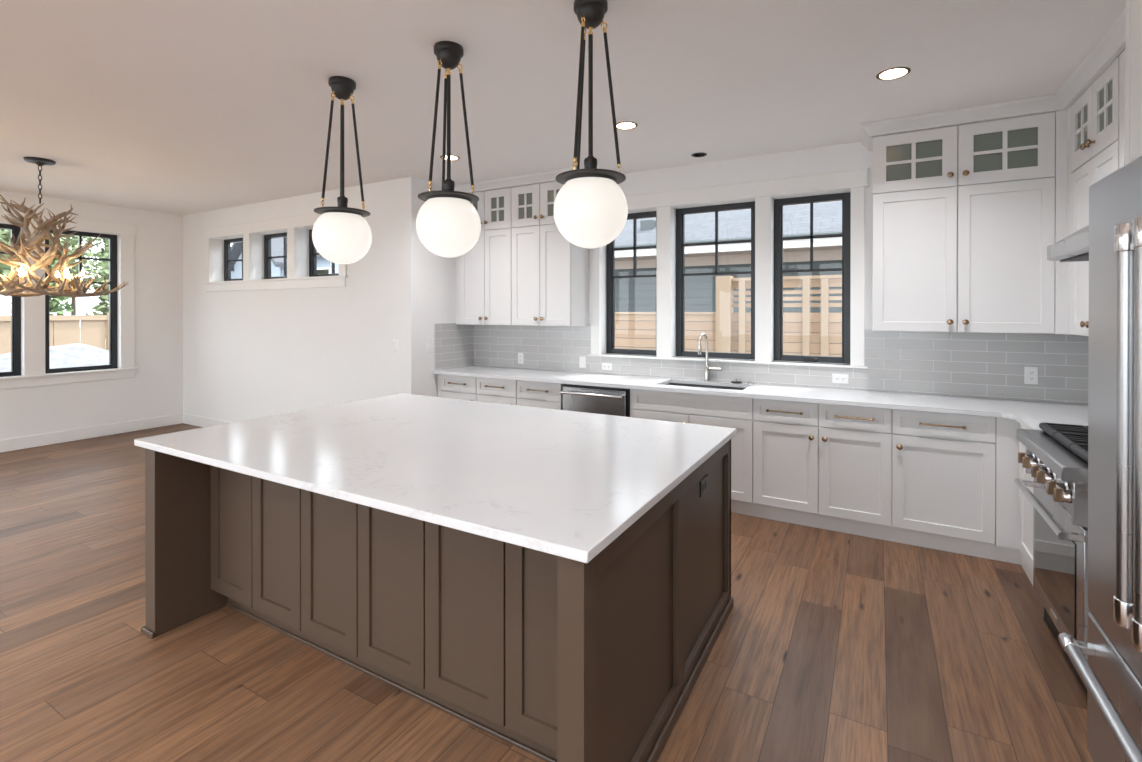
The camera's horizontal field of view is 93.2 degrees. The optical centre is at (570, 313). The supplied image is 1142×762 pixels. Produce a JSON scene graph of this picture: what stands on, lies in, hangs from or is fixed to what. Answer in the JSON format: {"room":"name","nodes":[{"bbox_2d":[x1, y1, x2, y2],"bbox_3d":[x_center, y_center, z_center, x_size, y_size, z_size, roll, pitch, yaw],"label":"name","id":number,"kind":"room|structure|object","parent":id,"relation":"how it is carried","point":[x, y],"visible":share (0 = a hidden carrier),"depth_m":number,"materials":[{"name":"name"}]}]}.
{"room":"kitchen","nodes":[
{"label":"kitchen","id":0,"kind":"room"},
{"bbox_2d":[0,190,182,439],"bbox_3d":[-7.091,0.092,4.361,0.240,2.820,6.977,0,0,30],"label":"wall","id":1,"kind":"structure","parent":0,"point":[156,388],"depth_m":6.86,"materials":[{"name":"paint"}]},
{"bbox_2d":[0,223,20,376],"bbox_3d":[-6.306,-0.141,5.713,0.060,1.665,0.695,0,0,30],"label":"window","id":2,"kind":"structure","parent":1,"relation":"in","point":[15,301],"depth_m":5.96,"materials":[{"name":"black paint"}]},
{"bbox_2d":[0,208,138,388],"bbox_3d":[-6.199,-0.153,5.658,0.069,1.939,2.795,0,0,30],"label":"trim","id":3,"kind":"structure","parent":1,"relation":"attached to","point":[34,306],"depth_m":6.38,"materials":[{"name":"paint"}]},
{"bbox_2d":[45,229,116,373],"bbox_3d":[-5.875,-0.143,6.471,0.060,1.665,0.701,0,0,30],"label":"window","id":4,"kind":"structure","parent":1,"relation":"in","point":[112,259],"depth_m":6.70,"materials":[{"name":"black paint"}]},
{"bbox_2d":[0,413,182,452],"bbox_3d":[-6.980,1.434,4.303,0.016,0.135,6.977,0,0,30],"label":"baseboard","id":5,"kind":"structure","parent":1,"relation":"attached to","point":[18,443],"depth_m":6.43,"materials":[{"name":"paint"}]},
{"bbox_2d":[183,179,393,421],"bbox_3d":[-3.552,0.084,6.501,4.280,2.820,0.240,0,0,30],"label":"wall","id":6,"kind":"structure","parent":0,"point":[248,354],"depth_m":6.21,"materials":[{"name":"paint"}]},
{"bbox_2d":[183,413,231,426],"bbox_3d":[-3.400,1.428,6.272,4.264,0.135,0.016,0,0,30],"label":"baseboard","id":7,"kind":"structure","parent":6,"relation":"attached to","point":[200,421],"depth_m":7.09,"materials":[{"name":"paint"}]},
{"bbox_2d":[224,238,242,280],"bbox_3d":[-4.233,-0.686,6.971,0.770,0.567,0.060,0,0,30],"label":"window","id":8,"kind":"structure","parent":6,"relation":"in","point":[227,243],"depth_m":7.12,"materials":[{"name":"black paint"}]},
{"bbox_2d":[202,213,347,291],"bbox_3d":[-3.544,-0.688,6.391,2.800,0.815,0.139,0,0,30],"label":"trim","id":9,"kind":"structure","parent":6,"relation":"attached to","point":[289,223],"depth_m":6.31,"materials":[{"name":"paint"}]},
{"bbox_2d":[264,232,286,278],"bbox_3d":[-3.460,-0.684,6.532,0.752,0.567,0.060,0,0,30],"label":"window","id":10,"kind":"structure","parent":6,"relation":"in","point":[267,238],"depth_m":6.67,"materials":[{"name":"black paint"}]},
{"bbox_2d":[309,229,338,276],"bbox_3d":[-2.685,-0.683,6.092,0.761,0.567,0.060,0,0,30],"label":"window","id":11,"kind":"structure","parent":6,"relation":"in","point":[313,253],"depth_m":6.24,"materials":[{"name":"black paint"}]},
{"bbox_2d":[393,340,398,351],"bbox_3d":[-1.727,0.323,5.321,0.072,0.116,0.010,0,0,30],"label":"light switch","id":12,"kind":"object","parent":6,"relation":"attached to","point":[395,342],"visible":1,"depth_m":5.31,"materials":[{"name":"white plastic"}]},
{"bbox_2d":[394,176,454,396],"bbox_3d":[-1.359,0.087,5.786,0.240,2.820,1.163,0,0,30],"label":"wall","id":13,"kind":"structure","parent":0,"point":[424,280],"depth_m":5.31,"materials":[{"name":"paint"}]},
{"bbox_2d":[427,340,431,351],"bbox_3d":[-1.418,0.330,5.431,0.010,0.116,0.072,0,0,30],"label":"light switch","id":14,"kind":"object","parent":13,"relation":"attached to","point":[429,342],"visible":1,"depth_m":5.42,"materials":[{"name":"white plastic"}]},
{"bbox_2d":[434,323,473,370],"bbox_3d":[-1.233,0.343,5.755,0.010,0.478,0.612,0,0,30],"label":"tile backsplash","id":15,"kind":"structure","parent":13,"relation":"attached to","point":[453,342],"depth_m":5.72,"materials":[{"name":"grey tile"}]},
{"bbox_2d":[0,423,1093,761],"bbox_3d":[-2.599,1.569,2.345,10.050,0.120,8.380,0,0,30],"label":"floor","id":16,"kind":"structure","parent":0,"point":[832,646],"depth_m":2.29,"materials":[{"name":"brown wood"}]},
{"bbox_2d":[141,439,733,761],"bbox_3d":[-0.598,1.066,2.665,2.383,0.884,1.618,0,0,30],"label":"kitchen island","id":17,"kind":"object","parent":16,"relation":"on","point":[555,658],"visible":0.79,"depth_m":2.04,"materials":[{"name":"paint"}]},
{"bbox_2d":[134,393,736,562],"bbox_3d":[-0.602,0.609,2.667,2.416,0.030,1.650,0,0,30],"label":"island countertop","id":18,"kind":"structure","parent":17,"relation":"on","point":[562,483],"depth_m":2.23,"materials":[{"name":"white stone"}]},
{"bbox_2d":[700,474,707,496],"bbox_3d":[0.598,0.773,2.423,0.009,0.072,0.116,0,0,30],"label":"island outlet","id":19,"kind":"object","parent":17,"relation":"attached to","point":[704,481],"visible":1,"depth_m":2.41,"materials":[{"name":"plastic"}]},
{"bbox_2d":[437,374,476,400],"bbox_3d":[-1.016,1.056,5.614,0.521,0.884,0.611,0,0,30],"label":"base cabinet","id":20,"kind":"object","parent":16,"relation":"on","point":[448,386],"visible":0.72,"depth_m":5.37,"materials":[{"name":"paint"}]},
{"bbox_2d":[476,377,516,404],"bbox_3d":[-0.582,1.056,5.367,0.476,0.884,0.611,0,0,30],"label":"base cabinet","id":21,"kind":"object","parent":16,"relation":"on","point":[492,390],"visible":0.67,"depth_m":5.13,"materials":[{"name":"paint"}]},
{"bbox_2d":[517,380,563,409],"bbox_3d":[-0.164,1.057,5.129,0.487,0.884,0.611,0,0,30],"label":"base cabinet","id":22,"kind":"object","parent":16,"relation":"on","point":[529,393],"visible":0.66,"depth_m":4.89,"materials":[{"name":"paint"}]},
{"bbox_2d":[560,384,629,416],"bbox_3d":[0.317,1.058,4.822,0.640,0.884,0.628,0,0,30],"label":"dishwasher","id":23,"kind":"object","parent":16,"relation":"on","point":[578,398],"visible":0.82,"depth_m":4.59,"materials":[{"name":"silver metal"}]},
{"bbox_2d":[630,389,753,515],"bbox_3d":[1.040,1.060,4.446,0.986,0.884,0.611,0,0,30],"label":"base cabinet","id":24,"kind":"object","parent":16,"relation":"on","point":[712,410],"visible":0.23,"depth_m":4.08,"materials":[{"name":"paint"}]},
{"bbox_2d":[753,398,891,540],"bbox_3d":[1.850,1.061,3.985,0.878,0.884,0.611,0,0,30],"label":"base cabinet","id":25,"kind":"object","parent":16,"relation":"on","point":[817,465],"visible":0.99,"depth_m":3.74,"materials":[{"name":"paint"}]},
{"bbox_2d":[433,366,1087,429],"bbox_3d":[0.916,0.603,4.196,5.287,0.030,1.182,0,0,30],"label":"countertop","id":26,"kind":"structure","parent":25,"relation":"on","point":[1029,414],"depth_m":3.92,"materials":[{"name":"white stone"}]},
{"bbox_2d":[665,383,744,389],"bbox_3d":[1.097,0.728,4.463,0.712,0.219,0.382,0,0,30],"label":"sink","id":27,"kind":"object","parent":26,"relation":"in","point":[675,384],"visible":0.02,"depth_m":4.64,"materials":[{"name":"silver metal"}]},
{"bbox_2d":[698,333,721,380],"bbox_3d":[1.183,0.378,4.601,0.167,0.418,0.172,0,0,30],"label":"kitchen faucet","id":28,"kind":"object","parent":26,"relation":"on","point":[707,368],"visible":1,"depth_m":4.64,"materials":[{"name":"silver metal"}]},
{"bbox_2d":[704,366,709,380],"bbox_3d":[1.176,0.523,4.673,0.054,0.128,0.054,0,0,30],"label":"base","id":29,"kind":"object","parent":28,"relation":"attached to","point":[707,368],"depth_m":4.65,"materials":[{"name":"silver metal"}]},
{"bbox_2d":[892,409,1020,564],"bbox_3d":[2.527,1.063,3.600,0.679,0.884,0.611,0,0,30],"label":"base cabinet","id":30,"kind":"object","parent":16,"relation":"on","point":[954,488],"visible":0.98,"depth_m":3.37,"materials":[{"name":"paint"}]},
{"bbox_2d":[1019,424,1033,584],"bbox_3d":[2.791,1.065,2.811,0.630,0.884,0.630,0,0,30],"label":"base cabinet","id":31,"kind":"object","parent":16,"relation":"on","point":[1025,506],"visible":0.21,"depth_m":3.08,"materials":[{"name":"paint"}]},
{"bbox_2d":[1014,422,1089,694],"bbox_3d":[2.387,1.025,2.225,0.753,0.968,0.779,0,0,30],"label":"gas range","id":32,"kind":"object","parent":16,"relation":"on","point":[1056,455],"visible":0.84,"depth_m":2.29,"materials":[{"name":"silver metal"}]},
{"bbox_2d":[1017,429,1087,482],"bbox_3d":[2.393,0.613,2.223,0.743,0.060,0.775,0,0,30],"label":"control panel","id":33,"kind":"object","parent":32,"relation":"in","point":[1060,459],"depth_m":2.25,"materials":[{"name":"silver metal"}]},
{"bbox_2d":[1058,155,1141,761],"bbox_3d":[1.699,0.548,1.099,0.840,1.930,1.186,0,0,30],"label":"refrigerator","id":34,"kind":"object","parent":16,"relation":"on","point":[1111,673],"visible":1,"depth_m":1.56,"materials":[{"name":"silver metal"}]},
{"bbox_2d":[1125,0,1141,164],"bbox_3d":[1.783,0.104,1.048,0.665,2.818,1.273,0,0,30],"label":"enclosure","id":35,"kind":"object","parent":16,"relation":"on","point":[1133,21],"visible":0.29,"depth_m":1.71,"materials":[{"name":"paint"}]},
{"bbox_2d":[0,0,1125,214],"bbox_3d":[-2.599,-1.441,2.334,10.050,0.260,8.380,0,0,30],"label":"ceiling","id":36,"kind":"structure","parent":0,"point":[179,107],"depth_m":3.01,"materials":[{"name":"paint"}]},
{"bbox_2d":[0,157,127,296],"bbox_3d":[-4.572,-0.732,4.672,1.175,1.174,1.163,0,0,30],"label":"antler chandelier","id":37,"kind":"object","parent":36,"relation":"hanging from","point":[10,285],"visible":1,"depth_m":4.57,"materials":[{"name":"brown"}]},
{"bbox_2d":[17,266,24,288],"bbox_3d":[-4.477,-0.291,4.402,0.060,0.186,0.060,0,0,30],"label":"candle","id":38,"kind":"object","parent":37,"relation":"on","point":[21,272],"depth_m":4.39,"materials":[{"name":"wax"}]},
{"bbox_2d":[55,271,59,288],"bbox_3d":[-4.666,-0.293,4.908,0.060,0.186,0.060,0,0,30],"label":"candle","id":39,"kind":"object","parent":37,"relation":"on","point":[57,272],"depth_m":4.90,"materials":[{"name":"wax"}]},
{"bbox_2d":[63,268,70,289],"bbox_3d":[-4.305,-0.292,4.611,0.060,0.186,0.060,0,0,30],"label":"candle","id":40,"kind":"object","parent":37,"relation":"on","point":[66,287],"depth_m":4.61,"materials":[{"name":"wax"}]},
{"bbox_2d":[312,76,371,263],"bbox_3d":[-1.295,-0.796,3.062,0.314,1.036,0.314,0,0,30],"label":"globe pendant","id":41,"kind":"object","parent":36,"relation":"hanging from","point":[341,234],"visible":1,"depth_m":2.98,"materials":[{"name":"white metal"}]},
{"bbox_2d":[416,41,480,257],"bbox_3d":[-0.605,-0.794,2.673,0.314,1.036,0.314,0,0,30],"label":"globe pendant","id":42,"kind":"object","parent":36,"relation":"hanging from","point":[448,224],"visible":1,"depth_m":2.60,"materials":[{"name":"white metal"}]},
{"bbox_2d":[440,155,459,160],"bbox_3d":[-1.025,-1.372,4.577,0.164,0.114,0.164,0,0,30],"label":"recessed light","id":43,"kind":"object","parent":36,"relation":"in","point":[453,157],"visible":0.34,"depth_m":4.62,"materials":[{"name":"white metal"}]},
{"bbox_2d":[554,0,627,248],"bbox_3d":[0.083,-0.793,2.285,0.314,1.036,0.314,0,0,30],"label":"globe pendant","id":44,"kind":"object","parent":36,"relation":"hanging from","point":[591,208],"visible":1,"depth_m":2.20,"materials":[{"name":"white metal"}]},
{"bbox_2d":[616,122,637,129],"bbox_3d":[0.385,-1.369,3.790,0.164,0.114,0.164,0,0,30],"label":"recessed light","id":45,"kind":"object","parent":36,"relation":"in","point":[621,125],"visible":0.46,"depth_m":3.84,"materials":[{"name":"white metal"}]},
{"bbox_2d":[691,153,706,156],"bbox_3d":[1.067,-1.372,4.496,0.128,0.114,0.128,0,0,30],"label":"recessed light","id":46,"kind":"object","parent":36,"relation":"in","point":[694,154],"visible":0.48,"depth_m":4.53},
{"bbox_2d":[876,67,910,79],"bbox_3d":[1.765,-1.366,2.960,0.164,0.114,0.164,0,0,30],"label":"recessed light","id":47,"kind":"object","parent":36,"relation":"in","point":[897,72],"visible":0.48,"depth_m":3.00,"materials":[{"name":"white metal"}]},
{"bbox_2d":[504,141,1087,404],"bbox_3d":[1.290,0.090,4.811,5.730,2.820,0.240,0,0,30],"label":"wall","id":48,"kind":"structure","parent":0,"point":[854,154],"depth_m":4.56,"materials":[{"name":"paint"}]},
{"bbox_2d":[459,188,511,324],"bbox_3d":[-0.794,-0.560,5.617,0.668,1.358,0.411,0,0,30],"label":"upper cabinet","id":49,"kind":"object","parent":48,"relation":"attached to","point":[485,271],"visible":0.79,"depth_m":5.44,"materials":[{"name":"paint"}]},
{"bbox_2d":[455,256,458,323],"bbox_3d":[-1.177,-0.560,5.739,0.119,1.356,0.020,0,0,30],"label":"trim","id":50,"kind":"structure","parent":49,"relation":"attached to","point":[456,258],"depth_m":5.75,"materials":[{"name":"paint"}]},
{"bbox_2d":[511,181,588,325],"bbox_3d":[-0.213,-0.559,5.287,0.668,1.358,0.411,0,0,30],"label":"upper cabinet","id":51,"kind":"object","parent":48,"relation":"attached to","point":[550,273],"visible":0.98,"depth_m":5.14,"materials":[{"name":"paint"}]},
{"bbox_2d":[454,167,573,192],"bbox_3d":[-0.533,-1.279,5.447,1.525,0.084,0.446,0,0,30],"label":"trim","id":52,"kind":"structure","parent":51,"relation":"attached to","point":[546,176],"depth_m":5.24,"materials":[{"name":"paint"}]},
{"bbox_2d":[606,211,656,354],"bbox_3d":[0.614,-0.284,5.235,0.582,1.365,0.078,0,0,30],"label":"window","id":53,"kind":"structure","parent":48,"relation":"in","point":[610,248],"depth_m":5.34,"materials":[{"name":"black paint"}]},
{"bbox_2d":[676,201,754,359],"bbox_3d":[1.307,-0.282,4.852,0.737,1.365,0.060,0,0,30],"label":"window","id":54,"kind":"structure","parent":48,"relation":"in","point":[680,213],"depth_m":4.89,"materials":[{"name":"black paint"}]},
{"bbox_2d":[588,354,867,368],"bbox_3d":[1.241,0.409,4.740,2.392,0.018,0.134,0,0,30],"label":"trim","id":55,"kind":"structure","parent":48,"relation":"attached to","point":[601,355],"depth_m":4.58,"materials":[{"name":"paint"}]},
{"bbox_2d":[591,166,868,365],"bbox_3d":[1.214,-0.355,4.692,2.406,1.512,0.039,0,0,30],"label":"trim","id":56,"kind":"structure","parent":48,"relation":"attached to","point":[762,190],"depth_m":4.49,"materials":[{"name":"paint"}]},
{"bbox_2d":[474,325,1088,403],"bbox_3d":[1.211,0.354,4.713,5.268,0.464,0.010,0,0,30],"label":"tile backsplash","id":57,"kind":"structure","parent":48,"relation":"attached to","point":[980,365],"depth_m":4.01,"materials":[{"name":"grey tile"}]},
{"bbox_2d":[518,353,523,363],"bbox_3d":[-0.530,0.473,5.692,0.072,0.116,0.009,0,0,30],"label":"wall outlet","id":58,"kind":"object","parent":57,"relation":"attached to","point":[520,355],"visible":1,"depth_m":5.69,"materials":[{"name":"white plastic"}]},
{"bbox_2d":[579,356,585,367],"bbox_3d":[0.113,0.480,5.326,0.072,0.116,0.010,0,0,30],"label":"light switch","id":59,"kind":"object","parent":57,"relation":"attached to","point":[582,359],"visible":1,"depth_m":5.32,"materials":[{"name":"white plastic"}]},
{"bbox_2d":[602,363,612,370],"bbox_3d":[0.345,0.513,5.195,0.116,0.072,0.009,0,0,30],"label":"wall outlet","id":60,"kind":"object","parent":57,"relation":"attached to","point":[605,366],"visible":1,"depth_m":5.19,"materials":[{"name":"white plastic"}]},
{"bbox_2d":[832,374,848,383],"bbox_3d":[2.094,0.510,4.201,0.116,0.072,0.009,0,0,30],"label":"wall outlet","id":61,"kind":"object","parent":57,"relation":"attached to","point":[836,378],"visible":1,"depth_m":4.20,"materials":[{"name":"white plastic"}]},
{"bbox_2d":[1024,367,1037,384],"bbox_3d":[3.095,0.419,3.632,0.072,0.116,0.009,0,0,30],"label":"wall outlet","id":62,"kind":"object","parent":57,"relation":"attached to","point":[1031,373],"visible":1,"depth_m":3.63,"materials":[{"name":"white plastic"}]},
{"bbox_2d":[774,192,850,363],"bbox_3d":[1.984,-0.281,4.457,0.585,1.365,0.078,0,0,30],"label":"window","id":63,"kind":"structure","parent":48,"relation":"in","point":[845,197],"depth_m":4.45,"materials":[{"name":"black paint"}]},
{"bbox_2d":[872,112,1054,333],"bbox_3d":[2.612,-0.554,3.681,0.976,1.358,0.411,0,0,30],"label":"upper cabinet","id":64,"kind":"object","parent":48,"relation":"attached to","point":[963,216],"visible":1,"depth_m":3.51,"materials":[{"name":"paint"}]},
{"bbox_2d":[861,8,1125,150],"bbox_3d":[2.146,-1.270,2.876,1.098,0.084,2.269,0,0,30],"label":"trim","id":65,"kind":"structure","parent":64,"relation":"attached to","point":[1111,44],"depth_m":3.32,"materials":[{"name":"paint"}]},
{"bbox_3d":[1.666,0.107,-0.084,0.240,2.820,7.900,0,0,30],"label":"wall","id":66,"kind":"structure","parent":0,"visible":0},
{"bbox_2d":[1047,225,1088,261],"bbox_3d":[2.457,-0.376,2.208,0.620,0.250,0.800,0,0,30],"label":"range hood","id":67,"kind":"object","parent":66,"relation":"attached to","point":[1074,247],"visible":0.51,"depth_m":2.44,"materials":[{"name":"silver metal"}]},
{"bbox_2d":[1055,56,1119,335],"bbox_3d":[2.946,-0.551,2.847,0.428,1.358,0.825,0,0,30],"label":"upper cabinet","id":68,"kind":"object","parent":66,"relation":"attached to","point":[1087,132],"visible":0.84,"depth_m":3.09,"materials":[{"name":"paint"}]},
{"bbox_2d":[1119,50,1124,167],"bbox_3d":[2.497,-0.869,2.003,0.376,0.717,1.075,0,0,30],"label":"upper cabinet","id":69,"kind":"object","parent":66,"relation":"attached to","point":[1122,55],"visible":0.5,"depth_m":2.53,"materials":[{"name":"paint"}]},
{"label":"outside","id":70,"kind":"structure","parent":0,"visible":0},
{"bbox_3d":[-13.684,1.800,16.408,100.000,0.520,75.000,0,0,30],"label":"ground","id":71,"kind":"structure","parent":70,"visible":0},
{"bbox_2d":[0,229,85,280],"bbox_3d":[-20.640,-3.368,20.490,3.560,10.532,3.683,0,0,30],"label":"pine tree","id":72,"kind":"object","parent":71,"relation":"on","point":[6,236],"visible":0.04,"depth_m":19.95,"materials":[{"name":"green plant"}]},
{"bbox_2d":[9,257,80,345],"bbox_3d":[-17.668,-0.165,18.155,2.041,4.150,1.946,0,0,30],"label":"leafy shrub","id":73,"kind":"object","parent":71,"relation":"on","point":[55,305],"visible":0.06,"depth_m":18.13,"materials":[{"name":"green plant"}]},
{"bbox_2d":[0,229,96,286],"bbox_3d":[-24.530,-4.403,24.874,4.354,12.570,4.205,0,0,30],"label":"pine tree","id":74,"kind":"object","parent":71,"relation":"on","point":[76,237],"visible":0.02,"depth_m":25.54,"materials":[{"name":"green plant"}]},
{"bbox_2d":[0,313,108,353],"bbox_3d":[-16.997,0.963,12.537,0.140,1.920,17.000,0,0,30],"label":"wooden fence","id":75,"kind":"object","parent":71,"relation":"on","point":[66,327],"visible":0.13,"depth_m":16.18,"materials":[{"name":"brown wood"}]},
{"bbox_2d":[0,343,108,371],"bbox_3d":[-13.405,1.182,14.062,3.000,0.772,5.000,0,0,30],"label":"mound","id":76,"kind":"object","parent":71,"relation":"on","point":[76,354],"visible":0.29,"depth_m":13.81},
{"bbox_2d":[63,235,105,314],"bbox_3d":[-26.710,-4.436,29.008,4.027,12.609,3.905,0,0,4],"label":"pine tree","id":77,"kind":"object","parent":71,"relation":"on","point":[96,266],"visible":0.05,"depth_m":28.94,"materials":[{"name":"green plant"}]},
{"bbox_2d":[85,240,108,338],"bbox_3d":[-16.683,-0.607,19.969,2.085,5.020,2.139,0,0,8],"label":"leafy shrub","id":78,"kind":"object","parent":71,"relation":"on","point":[103,307],"visible":0.1,"depth_m":19.48,"materials":[{"name":"green plant"}]},
{"bbox_2d":[94,238,108,299],"bbox_3d":[-18.645,-2.893,22.314,1.856,9.570,1.788,0,0,30],"label":"pine tree","id":79,"kind":"object","parent":71,"relation":"on","point":[103,239],"visible":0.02,"depth_m":21.81,"materials":[{"name":"green plant"}]},
{"bbox_2d":[231,238,338,278],"bbox_3d":[-11.340,-1.112,26.797,10.800,5.970,9.200,0,0,30],"label":"gabled house","id":80,"kind":"structure","parent":71,"relation":"on","point":[324,266],"depth_m":22.55,"materials":[{"name":"white"}]},
{"bbox_2d":[615,312,715,351],"bbox_3d":[-0.201,0.957,9.325,5.440,1.955,0.110,0,0,30],"label":"wooden fence","id":81,"kind":"object","parent":71,"relation":"on","point":[637,320],"visible":0.02,"depth_m":8.49,"materials":[{"name":"brown wood"}]},
{"bbox_2d":[615,200,841,354],"bbox_3d":[4.329,-1.310,14.699,17.600,6.450,10.154,0,0,30],"label":"neighbor house","id":82,"kind":"structure","parent":71,"relation":"on","point":[631,294],"depth_m":10.36,"materials":[{"name":"grey"}]},
{"bbox_2d":[640,219,655,230],"bbox_3d":[1.643,-1.808,11.367,0.280,0.270,0.300,0,0,30],"label":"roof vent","id":83,"kind":"object","parent":82,"relation":"attached to","point":[645,225],"depth_m":11.24,"materials":[{"name":"grey"}]},
{"bbox_2d":[716,275,841,356],"bbox_3d":[4.187,0.703,6.825,4.660,2.480,0.200,0,0,30],"label":"wooden fence","id":84,"kind":"object","parent":71,"relation":"on","point":[825,332],"visible":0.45,"depth_m":7.44,"materials":[{"name":"brown wood"}]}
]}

